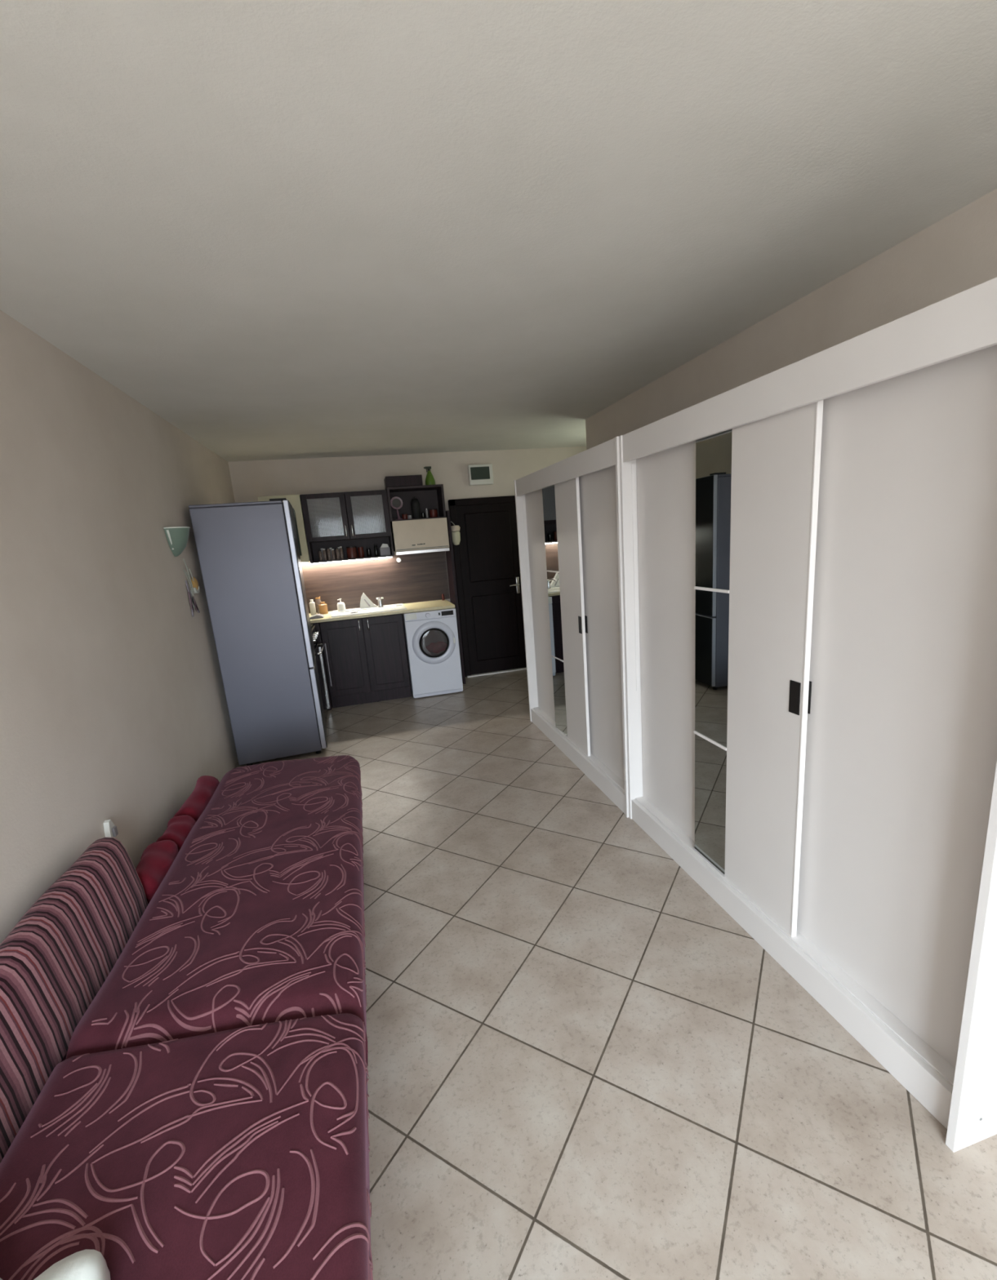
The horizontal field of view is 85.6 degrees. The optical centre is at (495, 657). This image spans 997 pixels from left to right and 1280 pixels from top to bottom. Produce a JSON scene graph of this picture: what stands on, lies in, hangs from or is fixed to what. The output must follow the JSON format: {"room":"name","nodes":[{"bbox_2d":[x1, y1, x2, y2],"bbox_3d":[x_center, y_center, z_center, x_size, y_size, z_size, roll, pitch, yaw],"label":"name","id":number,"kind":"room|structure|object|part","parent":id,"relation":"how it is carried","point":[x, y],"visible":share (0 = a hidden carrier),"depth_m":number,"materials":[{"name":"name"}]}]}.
{"room":"studio apartment","nodes":[
{"label":"studio apartment","id":0,"kind":"room"},
{"bbox_2d":[0,310,238,943],"bbox_3d":[-1.729,0.069,1.873,0.150,2.640,8.780,-8,13,-13],"label":"wall","id":1,"kind":"structure","parent":0,"point":[113,707],"depth_m":2.42,"materials":[{"name":"beige paint"}]},
{"bbox_2d":[103,819,118,838],"bbox_3d":[-1.645,0.740,2.308,0.033,0.092,0.065,-8,13,-13],"label":"plug","id":2,"kind":"object","parent":1,"relation":"attached to","point":[110,829],"visible":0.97,"depth_m":2.29,"materials":[{"name":"white plastic"}]},
{"bbox_2d":[163,526,190,556],"bbox_3d":[-2.099,-0.773,3.607,0.124,0.188,0.241,-8,13,-13],"label":"wall lamp","id":3,"kind":"object","parent":1,"relation":"attached to","point":[177,537],"visible":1,"depth_m":3.54,"materials":[{"name":"green glass"}]},
{"bbox_2d":[182,559,199,617],"bbox_3d":[-2.165,-0.503,3.863,0.028,0.403,0.241,-8,13,-13],"label":"wall ornament","id":4,"kind":"object","parent":1,"relation":"attached to","point":[195,588],"visible":1,"depth_m":3.83,"materials":[{"name":"metal"}]},
{"bbox_3d":[-2.163,-0.563,3.807,0.017,0.262,0.156,-8,13,-13],"label":"stem","id":5,"kind":"part","parent":4,"relation":"part of","materials":[{"name":"metal"}]},
{"bbox_2d":[227,446,586,613],"bbox_3d":[-0.538,-1.060,6.492,4.500,2.640,0.150,-8,13,-13],"label":"wall","id":6,"kind":"structure","parent":0,"point":[252,479],"depth_m":6.02,"materials":[{"name":"beige paint"}]},
{"bbox_2d":[257,494,310,562],"bbox_3d":[-2.229,-1.350,5.734,0.406,0.688,0.349,-8,13,-13],"label":"upper cabinet","id":7,"kind":"object","parent":6,"relation":"attached to","point":[295,500],"visible":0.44,"depth_m":5.59,"materials":[{"name":"beige paint"}]},
{"bbox_3d":[-2.187,-1.319,5.578,0.270,0.548,0.004,-8,13,-13],"label":"glass pane","id":8,"kind":"part","parent":7,"relation":"part of","materials":[{"name":"glass"}]},
{"bbox_2d":[300,489,394,564],"bbox_3d":[-1.688,-1.400,5.846,1.074,0.718,0.382,-8,13,-13],"label":"upper cabinet","id":9,"kind":"object","parent":6,"relation":"attached to","point":[334,520],"visible":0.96,"depth_m":5.72,"materials":[{"name":"brown wood"}]},
{"bbox_2d":[318,550,322,560],"bbox_3d":[-1.880,-1.093,5.787,0.036,0.115,0.036,-8,13,-13],"label":"spice jar","id":10,"kind":"object","parent":9,"relation":"in","point":[320,555],"visible":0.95,"depth_m":5.77,"materials":[{"name":"clear glass"}]},
{"bbox_2d":[322,548,327,560],"bbox_3d":[-1.839,-1.106,5.806,0.036,0.125,0.036,-8,13,-13],"label":"spice jar","id":11,"kind":"object","parent":9,"relation":"in","point":[324,552],"visible":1,"depth_m":5.79,"materials":[{"name":"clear glass"}]},
{"bbox_3d":[-1.781,-1.469,5.652,0.436,0.481,0.020,-8,13,-13],"label":"door","id":12,"kind":"part","parent":9,"relation":"part of","materials":[{"name":"brown wood"}]},
{"bbox_3d":[-1.781,-1.466,5.652,0.330,0.394,0.011,-8,13,-13],"label":"glass pane","id":13,"kind":"part","parent":9,"relation":"part of","materials":[{"name":"white"}]},
{"bbox_2d":[326,547,331,559],"bbox_3d":[-1.794,-1.114,5.805,0.036,0.135,0.036,-8,13,-13],"label":"spice jar","id":14,"kind":"object","parent":9,"relation":"in","point":[328,550],"visible":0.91,"depth_m":5.79,"materials":[{"name":"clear glass"}]},
{"bbox_2d":[331,548,335,559],"bbox_3d":[-1.752,-1.112,5.827,0.036,0.115,0.036,-8,13,-13],"label":"spice jar","id":15,"kind":"object","parent":9,"relation":"in","point":[333,554],"visible":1,"depth_m":5.81,"materials":[{"name":"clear glass"}]},
{"bbox_2d":[335,547,340,559],"bbox_3d":[-1.706,-1.121,5.826,0.036,0.125,0.036,-8,13,-13],"label":"spice jar","id":16,"kind":"object","parent":9,"relation":"in","point":[337,553],"visible":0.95,"depth_m":5.81,"materials":[{"name":"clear glass"}]},
{"bbox_2d":[339,546,343,559],"bbox_3d":[-1.670,-1.133,5.844,0.036,0.135,0.036,-8,13,-13],"label":"spice jar","id":17,"kind":"object","parent":9,"relation":"in","point":[341,554],"visible":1,"depth_m":5.83,"materials":[{"name":"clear glass"}]},
{"bbox_2d":[301,556,391,564],"bbox_3d":[-1.693,-1.075,6.018,1.060,0.012,0.040,-8,13,-13],"label":"light","id":18,"kind":"object","parent":9,"relation":"attached to","point":[357,557],"depth_m":6.00,"materials":[{"name":"white"}]},
{"bbox_2d":[346,546,357,558],"bbox_3d":[-1.569,-1.146,5.888,0.112,0.125,0.110,-8,13,-13],"label":"tin","id":19,"kind":"object","parent":9,"relation":"in","point":[351,551],"visible":0.97,"depth_m":5.84,"materials":[{"name":"red metal"}]},
{"bbox_2d":[357,546,364,557],"bbox_3d":[-1.474,-1.149,5.902,0.061,0.110,0.060,-8,13,-13],"label":"tin","id":20,"kind":"object","parent":9,"relation":"in","point":[361,554],"visible":0.98,"depth_m":5.88,"materials":[{"name":"red metal"}]},
{"bbox_3d":[-1.355,-1.525,5.750,0.434,0.481,0.020,-8,13,-13],"label":"door","id":21,"kind":"part","parent":9,"relation":"part of","materials":[{"name":"brown wood"}]},
{"bbox_3d":[-1.355,-1.522,5.750,0.328,0.394,0.011,-8,13,-13],"label":"glass pane","id":22,"kind":"part","parent":9,"relation":"part of","materials":[{"name":"white glass"}]},
{"bbox_2d":[366,547,371,556],"bbox_3d":[-1.394,-1.157,5.931,0.048,0.100,0.047,-8,13,-13],"label":"bottle","id":23,"kind":"object","parent":9,"relation":"on","point":[368,550],"visible":0.93,"depth_m":5.91,"materials":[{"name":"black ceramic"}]},
{"bbox_2d":[373,544,378,555],"bbox_3d":[-1.317,-1.181,5.946,0.040,0.130,0.039,-8,13,-13],"label":"bottle","id":24,"kind":"object","parent":9,"relation":"in","point":[375,548],"visible":0.92,"depth_m":5.93,"materials":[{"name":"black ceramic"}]},
{"bbox_2d":[379,546,390,555],"bbox_3d":[-1.224,-1.171,5.972,0.110,0.085,0.100,-8,13,-13],"label":"carton","id":25,"kind":"object","parent":9,"relation":"in","point":[383,551],"visible":0.97,"depth_m":5.92,"materials":[{"name":"white cardboard"}]},
{"bbox_2d":[380,543,388,547],"bbox_3d":[-1.229,-1.235,5.957,0.090,0.044,0.080,-8,13,-13],"label":"cloth","id":26,"kind":"object","parent":25,"relation":"on","point":[384,545],"visible":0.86,"depth_m":5.92,"materials":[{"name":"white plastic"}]},
{"bbox_2d":[301,551,449,613],"bbox_3d":[-1.629,-0.839,6.167,2.190,0.567,0.018,-8,13,-13],"label":"backsplash","id":27,"kind":"structure","parent":6,"relation":"attached to","point":[418,577],"depth_m":6.22,"materials":[{"name":"brown wood"}]},
{"bbox_2d":[385,484,446,522],"bbox_3d":[-0.893,-1.709,6.005,0.610,0.354,0.349,-8,13,-13],"label":"upper cabinet","id":28,"kind":"object","parent":6,"relation":"attached to","point":[428,496],"visible":0.85,"depth_m":6.12,"materials":[{"name":"black wood"}]},
{"bbox_2d":[390,496,402,519],"bbox_3d":[-1.068,-1.624,5.873,0.123,0.248,0.089,-16,17,-42],"label":"round mirror","id":29,"kind":"object","parent":28,"relation":"in","point":[396,504],"visible":0.94,"depth_m":5.87,"materials":[{"name":"plastic"}]},
{"bbox_3d":[-1.077,-1.678,5.865,0.095,0.095,0.006,-8,13,-13],"label":"glass","id":30,"kind":"part","parent":29,"relation":"part of","materials":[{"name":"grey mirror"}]},
{"bbox_3d":[-1.077,-1.678,5.865,0.136,0.136,0.016,-8,13,-13],"label":"frame","id":31,"kind":"part","parent":29,"relation":"part of","materials":[{"name":"plastic"}]},
{"bbox_2d":[383,474,422,488],"bbox_3d":[-1.007,-1.913,5.888,0.390,0.108,0.260,-8,13,-13],"label":"storage box","id":32,"kind":"object","parent":28,"relation":"on","point":[406,480],"visible":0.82,"depth_m":5.77,"materials":[{"name":"brown wood"}]},
{"bbox_2d":[401,513,407,519],"bbox_3d":[-0.993,-1.540,5.904,0.061,0.060,0.060,-8,13,-13],"label":"bottle","id":33,"kind":"object","parent":28,"relation":"in","point":[404,516],"visible":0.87,"depth_m":5.88,"materials":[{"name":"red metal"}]},
{"bbox_2d":[410,496,420,518],"bbox_3d":[-0.882,-1.649,5.942,0.100,0.238,0.100,-8,13,-13],"label":"bottle","id":34,"kind":"object","parent":28,"relation":"in","point":[415,504],"visible":0.86,"depth_m":5.91,"materials":[{"name":"black metal"}]},
{"bbox_2d":[390,517,449,555],"bbox_3d":[-0.846,-1.352,6.040,0.596,0.362,0.325,-8,13,-13],"label":"hood","id":35,"kind":"object","parent":28,"relation":"attached to","point":[424,535],"visible":1,"depth_m":5.89,"materials":[{"name":"beige paint"}]},
{"bbox_2d":[421,511,425,518],"bbox_3d":[-0.800,-1.575,5.967,0.040,0.070,0.039,-8,13,-13],"label":"bottle","id":36,"kind":"object","parent":28,"relation":"in","point":[423,516],"visible":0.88,"depth_m":5.95,"materials":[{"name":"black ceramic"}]},
{"bbox_2d":[423,466,435,484],"bbox_3d":[-0.721,-1.986,5.904,0.112,0.199,0.112,-8,13,-13],"label":"spray bottle","id":37,"kind":"object","parent":28,"relation":"on","point":[429,480],"visible":0.87,"depth_m":5.87,"materials":[{"name":"green plastic"}]},
{"bbox_2d":[428,508,437,517],"bbox_3d":[-0.690,-1.599,5.991,0.096,0.090,0.095,-8,13,-13],"label":"jar","id":38,"kind":"object","parent":28,"relation":"in","point":[433,513],"visible":0.86,"depth_m":5.95,"materials":[{"name":"red metal"}]},
{"bbox_2d":[467,463,493,485],"bbox_3d":[-0.170,-2.119,6.252,0.283,0.223,0.075,-8,13,-13],"label":"box","id":39,"kind":"object","parent":6,"relation":"attached to","point":[478,474],"visible":1,"depth_m":6.22,"materials":[{"name":"white plastic"}]},
{"bbox_2d":[0,0,996,462],"bbox_3d":[0.338,-1.561,2.075,4.650,0.120,8.780,-8,13,-13],"label":"ceiling","id":40,"kind":"structure","parent":0,"point":[281,229],"depth_m":1.54,"materials":[{"name":"white paint"}]},
{"bbox_2d":[234,669,996,1279],"bbox_3d":[0.552,1.115,2.673,4.650,0.100,8.780,-8,13,-13],"label":"floor","id":41,"kind":"structure","parent":0,"point":[581,1066],"depth_m":1.70,"materials":[{"name":"tile"}]},
{"bbox_2d":[0,755,373,1279],"bbox_3d":[-0.883,1.196,1.583,1.010,0.441,3.878,-8,13,-13],"label":"sofa","id":42,"kind":"object","parent":41,"relation":"on","point":[205,1116],"visible":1,"depth_m":1.33,"materials":[{"name":"fabric"}]},
{"bbox_2d":[0,1249,110,1279],"bbox_3d":[-0.902,1.115,0.588,0.619,0.155,0.740,-8,13,-13],"label":"pillow","id":43,"kind":"object","parent":42,"relation":"on","point":[85,1264],"visible":1,"depth_m":0.93,"materials":[{"name":"white fabric"}]},
{"bbox_2d":[0,837,147,1163],"bbox_3d":[-1.327,0.956,1.531,0.170,0.339,1.190,-8,13,-13],"label":"cushion","id":44,"kind":"object","parent":42,"relation":"on","point":[55,960],"visible":0.98,"depth_m":1.58,"materials":[{"name":"fabric"}]},
{"bbox_2d":[135,840,177,903],"bbox_3d":[-1.478,0.923,2.320,0.162,0.154,0.351,-8,13,-13],"label":"bolster","id":45,"kind":"object","parent":42,"relation":"on","point":[157,859],"visible":0.61,"depth_m":2.28,"materials":[{"name":"red fabric"}]},
{"bbox_2d":[155,814,195,852],"bbox_3d":[-1.546,0.873,2.618,0.131,0.134,0.272,-8,13,-13],"label":"bolster","id":46,"kind":"object","parent":42,"relation":"on","point":[179,828],"visible":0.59,"depth_m":2.58,"materials":[{"name":"red fabric"}]},
{"bbox_2d":[173,775,219,821],"bbox_3d":[-1.645,0.797,2.988,0.145,0.131,0.509,-8,13,-13],"label":"bolster","id":47,"kind":"object","parent":42,"relation":"on","point":[195,804],"visible":0.65,"depth_m":2.92,"materials":[{"name":"red fabric"}]},
{"bbox_2d":[188,497,327,765],"bbox_3d":[-1.898,-0.205,4.471,0.684,2.068,0.606,-8,13,-16],"label":"fridge","id":48,"kind":"object","parent":41,"relation":"on","point":[248,553],"visible":0.97,"depth_m":4.17,"materials":[{"name":"silver metal"}]},
{"bbox_3d":[-1.625,-0.605,4.481,0.036,1.304,0.606,-8,13,-16],"label":"door","id":49,"kind":"part","parent":48,"relation":"part of","materials":[{"name":"silver metal"}]},
{"bbox_3d":[-1.605,-0.608,4.487,0.006,1.296,0.598,-8,13,-16],"label":"door","id":50,"kind":"part","parent":48,"relation":"part of","materials":[{"name":"silver metal"}]},
{"bbox_3d":[-1.546,0.375,4.700,0.036,0.685,0.606,-8,13,-16],"label":"door","id":51,"kind":"part","parent":48,"relation":"part of","materials":[{"name":"silver metal"}]},
{"bbox_3d":[-1.526,0.372,4.706,0.006,0.677,0.598,-8,13,-16],"label":"door","id":52,"kind":"part","parent":48,"relation":"part of","materials":[{"name":"metal"}]},
{"bbox_2d":[310,623,330,722],"bbox_3d":[-2.008,0.188,5.233,0.720,0.949,0.615,-8,13,-13],"label":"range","id":53,"kind":"object","parent":41,"relation":"on","point":[317,650],"visible":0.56,"depth_m":5.33,"materials":[{"name":"black metal"}]},
{"bbox_3d":[-1.760,-0.197,5.208,0.024,0.150,0.575,-8,13,-13],"label":"control panel","id":54,"kind":"part","parent":53,"relation":"part of","materials":[{"name":"black metal"}]},
{"bbox_3d":[-1.708,-0.082,5.248,0.064,0.018,0.550,-8,13,-13],"label":"handle","id":55,"kind":"part","parent":53,"relation":"part of","materials":[{"name":"silver metal"}]},
{"bbox_3d":[-1.729,0.158,5.288,0.029,0.540,0.575,-8,13,-13],"label":"oven door","id":56,"kind":"part","parent":53,"relation":"part of","materials":[{"name":"black ceramic"}]},
{"bbox_3d":[-1.787,0.220,5.605,0.041,0.670,0.018,-8,13,-13],"label":"edge trim","id":57,"kind":"part","parent":53,"relation":"part of","materials":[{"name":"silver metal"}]},
{"bbox_3d":[-1.701,0.515,5.368,0.027,0.165,0.575,-8,13,-13],"label":"drawer","id":58,"kind":"part","parent":53,"relation":"part of","materials":[{"name":"silver metal"}]},
{"bbox_2d":[324,643,332,686],"bbox_3d":[-1.705,0.086,5.506,0.008,0.462,0.065,-8,13,-13],"label":"tea towel","id":59,"kind":"object","parent":53,"relation":"hanging from","point":[325,643],"visible":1,"depth_m":5.49,"materials":[{"name":"grey fabric"}]},
{"bbox_2d":[310,622,332,710],"bbox_3d":[-2.189,0.088,5.853,0.690,0.942,0.620,-8,13,-13],"label":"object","id":60,"kind":"object","parent":41,"relation":"on","point":[317,625],"visible":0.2,"depth_m":5.63,"materials":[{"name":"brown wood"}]},
{"bbox_2d":[319,613,411,707],"bbox_3d":[-1.438,-0.009,6.016,0.850,0.942,0.659,-8,13,-13],"label":"base cabinet","id":61,"kind":"object","parent":41,"relation":"on","point":[367,659],"visible":0.99,"depth_m":5.74,"materials":[{"name":"brown wood"}]},
{"bbox_3d":[-1.578,0.010,5.689,0.419,0.800,0.020,-8,13,-13],"label":"door","id":62,"kind":"part","parent":61,"relation":"part of","materials":[{"name":"brown wood"}]},
{"bbox_3d":[-1.574,0.017,5.678,0.299,0.660,0.004,-8,13,-13],"label":"door panel","id":63,"kind":"part","parent":61,"relation":"part of","materials":[{"name":"brown wood"}]},
{"bbox_2d":[308,599,454,623],"bbox_3d":[-1.548,-0.477,5.900,2.135,0.031,0.665,-8,13,-13],"label":"countertop","id":64,"kind":"structure","parent":61,"relation":"on","point":[437,604],"depth_m":5.75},
{"bbox_2d":[309,599,316,615],"bbox_3d":[-2.009,-0.548,5.918,0.060,0.170,0.059,-8,13,-13],"label":"bottle","id":65,"kind":"object","parent":64,"relation":"on","point":[312,604],"visible":0.94,"depth_m":5.90,"materials":[{"name":"white plastic"}]},
{"bbox_2d":[309,613,324,619],"bbox_3d":[-1.884,-0.428,5.648,0.160,0.035,0.140,-8,13,-13],"label":"cloth","id":66,"kind":"object","parent":64,"relation":"on","point":[317,615],"visible":0.88,"depth_m":5.59,"materials":[{"name":"white fabric"}]},
{"bbox_2d":[315,596,320,613],"bbox_3d":[-1.976,-0.580,6.025,0.060,0.180,0.059,-8,13,-13],"label":"bottle","id":67,"kind":"object","parent":64,"relation":"on","point":[317,601],"visible":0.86,"depth_m":6.00,"materials":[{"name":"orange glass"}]},
{"bbox_2d":[318,601,328,614],"bbox_3d":[-1.901,-0.543,5.946,0.090,0.130,0.089,-8,13,-13],"label":"honey jar","id":68,"kind":"object","parent":64,"relation":"on","point":[322,606],"visible":0.96,"depth_m":5.92,"materials":[{"name":"orange glass"}]},
{"bbox_2d":[330,603,406,617],"bbox_3d":[-1.392,-0.520,5.929,0.780,0.014,0.570,-8,13,-13],"label":"sink","id":69,"kind":"object","parent":64,"relation":"in","point":[399,606],"visible":0.98,"depth_m":5.87,"materials":[{"name":"white ceramic"}]},
{"bbox_2d":[337,598,345,611],"bbox_3d":[-1.728,-0.587,6.024,0.088,0.135,0.087,-8,13,-13],"label":"soap dispenser","id":70,"kind":"object","parent":69,"relation":"on","point":[340,606],"visible":1,"depth_m":6.00,"materials":[{"name":"white plastic"}]},
{"bbox_2d":[360,592,377,608],"bbox_3d":[-1.439,-0.646,6.094,0.205,0.175,0.044,-8,13,-13],"label":"folded cloth","id":71,"kind":"object","parent":69,"relation":"on","point":[365,602],"visible":0.97,"depth_m":6.08,"materials":[{"name":"white fabric"}]},
{"bbox_2d":[376,596,383,607],"bbox_3d":[-1.276,-0.610,5.982,0.080,0.127,0.233,-8,13,-13],"label":"faucet","id":72,"kind":"object","parent":64,"relation":"on","point":[379,599],"visible":0.99,"depth_m":6.04,"materials":[{"name":"silver metal"}]},
{"bbox_3d":[-1.167,-0.044,5.784,0.419,0.800,0.020,-8,13,-13],"label":"door","id":73,"kind":"part","parent":61,"relation":"part of","materials":[{"name":"brown wood"}]},
{"bbox_3d":[-1.164,-0.037,5.773,0.299,0.660,0.004,-8,13,-13],"label":"door panel","id":74,"kind":"part","parent":61,"relation":"part of","materials":[{"name":"brown wood"}]},
{"bbox_2d":[401,608,462,697],"bbox_3d":[-0.724,-0.088,6.082,0.555,0.927,0.614,-8,13,-13],"label":"washing machine","id":75,"kind":"object","parent":41,"relation":"on","point":[431,637],"visible":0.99,"depth_m":5.81,"materials":[{"name":"white metal"}]},
{"bbox_3d":[-0.888,-0.423,5.674,0.115,0.060,0.005,-8,13,-13],"label":"detergent drawer","id":76,"kind":"part","parent":75,"relation":"part of","materials":[{"name":"white plastic"}]},
{"bbox_3d":[-0.691,-0.449,5.732,0.551,0.079,0.018,-8,13,-13],"label":"control panel","id":77,"kind":"part","parent":75,"relation":"part of","materials":[{"name":"white plastic"}]},
{"bbox_3d":[-0.656,-0.152,5.783,0.470,0.470,0.030,-8,13,-13],"label":"door","id":78,"kind":"part","parent":75,"relation":"part of","materials":[{"name":"white plastic"}]},
{"bbox_2d":[445,510,465,684],"bbox_3d":[-0.486,-0.683,6.303,0.030,1.980,0.379,-8,13,-13],"label":"end panel","id":79,"kind":"object","parent":41,"relation":"on","point":[449,554],"visible":0.55,"depth_m":6.17,"materials":[{"name":"brown wood"}]},
{"bbox_2d":[450,521,460,545],"bbox_3d":[-0.450,-1.398,6.072,0.119,0.267,0.116,-8,13,-13],"label":"hanging lantern","id":80,"kind":"object","parent":79,"relation":"hanging from","point":[455,535],"visible":0.84,"depth_m":6.04,"materials":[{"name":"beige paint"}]},
{"bbox_3d":[-0.444,-1.342,6.085,0.104,0.150,0.104,-8,13,-13],"label":"lamp shade","id":81,"kind":"part","parent":80,"relation":"part of","materials":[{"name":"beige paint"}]},
{"bbox_2d":[513,436,628,817],"bbox_3d":[0.819,-0.307,3.880,0.739,2.100,1.853,-8,13,-13],"label":"wardrobe","id":82,"kind":"object","parent":41,"relation":"on","point":[568,512],"visible":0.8,"depth_m":3.60,"materials":[{"name":"white wood"}]},
{"bbox_3d":[0.595,-0.484,4.750,0.739,2.100,0.020,-8,13,-13],"label":"panel","id":83,"kind":"part","parent":82,"relation":"part of","materials":[{"name":"white wood"}]},
{"bbox_3d":[0.398,-0.415,4.379,0.016,1.902,0.608,-8,13,-13],"label":"door","id":84,"kind":"part","parent":82,"relation":"part of","materials":[{"name":"white wood"}]},
{"bbox_3d":[0.396,-0.945,3.860,0.019,0.644,0.221,-8,13,-13],"label":"mirror pane","id":85,"kind":"part","parent":82,"relation":"part of","materials":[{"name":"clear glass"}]},
{"bbox_3d":[0.447,-0.307,4.003,0.019,0.643,0.221,-8,13,-13],"label":"mirror pane","id":86,"kind":"part","parent":82,"relation":"part of","materials":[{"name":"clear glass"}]},
{"bbox_3d":[0.496,0.299,4.138,0.019,0.579,0.221,-8,13,-13],"label":"mirror pane","id":87,"kind":"part","parent":82,"relation":"part of","materials":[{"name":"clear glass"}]},
{"bbox_3d":[0.502,-0.298,3.819,0.016,1.902,0.608,-8,13,-13],"label":"door","id":88,"kind":"part","parent":82,"relation":"part of","materials":[{"name":"white wood"}]},
{"bbox_3d":[0.601,0.630,4.016,0.076,0.005,1.810,-8,13,-13],"label":"rail","id":89,"kind":"part","parent":82,"relation":"part of","materials":[{"name":"white wood"}]},
{"bbox_3d":[0.562,-0.213,3.566,0.004,0.114,0.045,-8,13,-13],"label":"handle","id":90,"kind":"part","parent":82,"relation":"part of","materials":[{"name":"black plastic"}]},
{"bbox_3d":[0.601,-0.218,3.572,0.005,0.114,0.046,-8,13,-13],"label":"handle","id":91,"kind":"part","parent":82,"relation":"part of","materials":[{"name":"black plastic"}]},
{"bbox_3d":[0.681,-0.192,3.280,0.016,1.902,0.686,-8,13,-13],"label":"door","id":92,"kind":"part","parent":82,"relation":"part of","materials":[{"name":"white wood"}]},
{"bbox_3d":[1.043,-0.131,3.011,0.739,2.100,0.022,-8,13,-13],"label":"panel","id":93,"kind":"part","parent":82,"relation":"part of","materials":[{"name":"white wood"}]},
{"bbox_2d":[618,276,996,1152],"bbox_3d":[1.259,0.049,2.128,0.760,2.100,1.826,-8,13,-13],"label":"wardrobe","id":94,"kind":"object","parent":41,"relation":"on","point":[809,544],"visible":1,"depth_m":1.66,"materials":[{"name":"white wood"}]},
{"bbox_3d":[1.054,-0.127,2.990,0.728,2.100,0.020,-8,13,-13],"label":"panel","id":95,"kind":"part","parent":94,"relation":"part of","materials":[{"name":"white wood"}]},
{"bbox_3d":[0.859,-0.061,2.633,0.016,1.902,0.581,-8,13,-13],"label":"door","id":96,"kind":"part","parent":94,"relation":"part of","materials":[{"name":"white wood"}]},
{"bbox_3d":[0.960,0.649,2.406,0.005,0.579,0.221,-8,13,-13],"label":"mirror pane","id":97,"kind":"part","parent":94,"relation":"part of","materials":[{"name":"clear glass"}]},
{"bbox_3d":[0.911,0.043,2.271,0.005,0.643,0.221,-8,13,-13],"label":"mirror pane","id":98,"kind":"part","parent":94,"relation":"part of","materials":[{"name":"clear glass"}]},
{"bbox_3d":[0.860,-0.595,2.128,0.005,0.644,0.221,-8,13,-13],"label":"mirror pane","id":99,"kind":"part","parent":94,"relation":"part of","materials":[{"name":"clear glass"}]},
{"bbox_3d":[0.959,0.053,2.086,0.016,1.902,0.608,-8,13,-13],"label":"door","id":100,"kind":"part","parent":94,"relation":"part of","materials":[{"name":"white wood"}]},
{"bbox_3d":[1.019,0.138,1.833,0.004,0.114,0.045,-8,13,-13],"label":"handle","id":101,"kind":"part","parent":94,"relation":"part of","materials":[{"name":"black plastic"}]},
{"bbox_3d":[1.062,0.984,2.269,0.076,0.005,1.783,-8,13,-13],"label":"rail","id":102,"kind":"part","parent":94,"relation":"part of","materials":[{"name":"white wood"}]},
{"bbox_3d":[1.058,0.134,1.838,0.005,0.114,0.046,-8,13,-13],"label":"handle","id":103,"kind":"part","parent":94,"relation":"part of","materials":[{"name":"black plastic"}]},
{"bbox_3d":[1.139,0.160,1.546,0.016,1.902,0.686,-8,13,-13],"label":"door","id":104,"kind":"part","parent":94,"relation":"part of","materials":[{"name":"white wood"}]},
{"bbox_3d":[1.479,0.223,1.272,0.760,2.100,0.022,-8,13,-13],"label":"panel","id":105,"kind":"part","parent":94,"relation":"part of","materials":[{"name":"white wood"}]},
{"bbox_2d":[585,188,996,449],"bbox_3d":[1.868,-0.216,1.858,0.150,2.640,7.100,-8,13,-13],"label":"wall","id":106,"kind":"structure","parent":0,"point":[957,253],"depth_m":2.37,"materials":[{"name":"beige paint"}]},
{"bbox_3d":[1.770,-1.175,6.179,0.150,2.640,1.530,-8,13,-13],"label":"wall","id":107,"kind":"structure","parent":0,"visible":0},
{"bbox_2d":[448,495,526,677],"bbox_3d":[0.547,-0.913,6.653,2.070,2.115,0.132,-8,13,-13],"label":"door","id":108,"kind":"structure","parent":107,"relation":"in","point":[486,556],"depth_m":6.50,"materials":[{"name":"brown wood"}]},
{"bbox_3d":[-0.025,-0.847,6.525,0.550,1.770,0.011,-8,13,-13],"label":"panel moulding","id":109,"kind":"part","parent":108,"relation":"part of","materials":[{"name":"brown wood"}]},
{"bbox_3d":[0.234,-0.868,6.552,0.141,0.200,0.077,-8,13,-13],"label":"handle","id":110,"kind":"part","parent":108,"relation":"part of","materials":[{"name":"silver metal"}]}
]}

